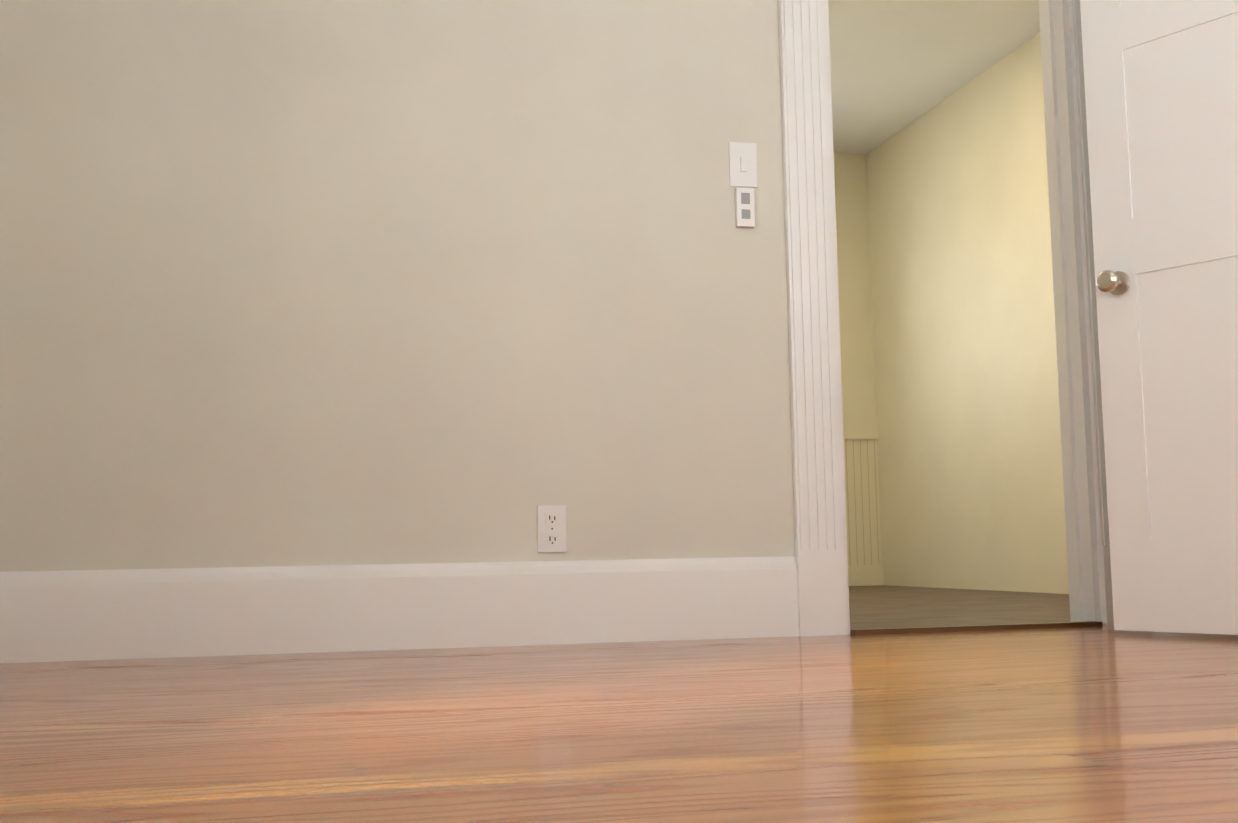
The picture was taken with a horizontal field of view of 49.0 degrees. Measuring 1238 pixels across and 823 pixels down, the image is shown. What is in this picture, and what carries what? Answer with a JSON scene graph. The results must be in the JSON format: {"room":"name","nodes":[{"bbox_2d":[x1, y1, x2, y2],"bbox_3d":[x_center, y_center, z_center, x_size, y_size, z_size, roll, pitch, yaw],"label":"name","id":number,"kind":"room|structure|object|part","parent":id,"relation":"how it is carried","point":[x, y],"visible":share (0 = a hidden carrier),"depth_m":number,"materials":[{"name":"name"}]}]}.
{"room":"empty room","nodes":[
{"label":"empty room","id":0,"kind":"room"},
{"bbox_2d":[0,0,794,571],"bbox_3d":[0.432,-0.705,3.713,4.420,2.600,0.120,0,-6,-13],"label":"wall","id":1,"kind":"structure","parent":0,"point":[326,282],"depth_m":3.37,"materials":[{"name":"paint"}]},
{"bbox_2d":[0,556,798,662],"bbox_3d":[-0.593,0.472,3.270,2.175,0.205,0.020,0,-6,-13],"label":"baseboard","id":2,"kind":"structure","parent":1,"relation":"attached to","point":[66,615],"depth_m":3.25,"materials":[{"name":"white wood"}]},
{"bbox_2d":[537,505,566,551],"bbox_3d":[-0.167,0.294,3.396,0.072,0.116,0.009,0,-6,-13],"label":"outlet","id":3,"kind":"object","parent":1,"relation":"attached to","point":[546,525],"depth_m":3.39,"materials":[{"name":"white plastic"}]},
{"bbox_3d":[-0.167,0.295,3.393,0.016,0.070,0.004,0,-6,-13],"label":"electrical outlet slots on the back wall","id":4,"kind":"part","parent":3,"relation":"part of","materials":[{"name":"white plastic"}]},
{"bbox_2d":[729,142,757,227],"bbox_3d":[0.328,-0.600,3.607,0.077,0.231,0.016,0,-6,-13],"label":"switch","id":5,"kind":"object","parent":1,"relation":"attached to","point":[742,164],"visible":1,"depth_m":3.60,"materials":[{"name":"white plastic"}]},
{"bbox_2d":[778,0,1113,635],"bbox_3d":[0.925,-0.457,3.794,1.022,2.106,0.184,0,-6,-13],"label":"door frame","id":6,"kind":"structure","parent":1,"relation":"attached to","point":[820,551],"depth_m":3.67,"materials":[{"name":"white wood"}]},
{"bbox_2d":[0,585,1237,822],"bbox_3d":[0.286,0.670,3.857,4.620,0.100,7.890,0,-6,-13],"label":"floor","id":7,"kind":"structure","parent":0,"point":[1103,724],"depth_m":1.73,"materials":[{"name":"brown wood"}]},
{"bbox_2d":[850,621,1102,634],"bbox_3d":[0.958,0.578,3.628,0.720,0.012,0.047,0,-6,-13],"label":"threshold","id":8,"kind":"object","parent":7,"relation":"on","point":[972,627],"depth_m":3.60,"materials":[{"name":"brown wood"}]},
{"bbox_2d":[834,153,876,431],"bbox_3d":[0.502,-0.267,7.984,2.300,2.600,0.200,0,-6,-13],"label":"wall","id":9,"kind":"structure","parent":0,"point":[855,306],"depth_m":8.15,"materials":[{"name":"beige paint"}]},
{"bbox_2d":[844,439,881,564],"bbox_3d":[0.542,0.588,7.792,2.060,0.860,0.012,0,-6,-13],"label":"wainscot","id":10,"kind":"structure","parent":9,"relation":"attached to","point":[863,514],"depth_m":8.01,"materials":[{"name":"beige wood"}]},
{"bbox_2d":[843,432,883,585],"bbox_3d":[0.544,0.567,7.785,2.060,0.900,0.030,0,-6,-13],"label":"trim","id":11,"kind":"structure","parent":9,"relation":"attached to","point":[865,575],"depth_m":7.96,"materials":[{"name":"beige wood"}]},
{"bbox_2d":[828,0,1039,153],"bbox_3d":[0.237,-2.026,4.134,4.620,0.120,7.890,0,-6,-13],"label":"ceiling","id":12,"kind":"structure","parent":0,"point":[897,66],"depth_m":6.57,"materials":[{"name":"paint"}]},
{"bbox_2d":[866,32,1068,593],"bbox_3d":[2.047,-0.478,6.204,0.120,2.600,4.000,0,-6,-13],"label":"wall","id":13,"kind":"structure","parent":0,"point":[968,429],"depth_m":6.97,"materials":[{"name":"beige paint"}]},
{"bbox_3d":[1.778,-0.596,2.493,0.025,2.085,0.980,0,-6,-13],"label":"door frame","id":14,"kind":"structure","parent":0,"visible":0},
{"bbox_2d":[1080,0,1237,634],"bbox_3d":[1.449,-0.468,3.148,0.175,1.953,0.763,4,-7,-38],"label":"door","id":15,"kind":"structure","parent":14,"relation":"attached to","point":[1161,87],"depth_m":3.27,"materials":[{"name":"white wood"}]},
{"bbox_3d":[1.246,-0.315,3.396,0.175,0.060,0.096,4,-7,-38],"label":"knob","id":16,"kind":"part","parent":15,"relation":"part of","materials":[{"name":"silver metal"}]}
]}

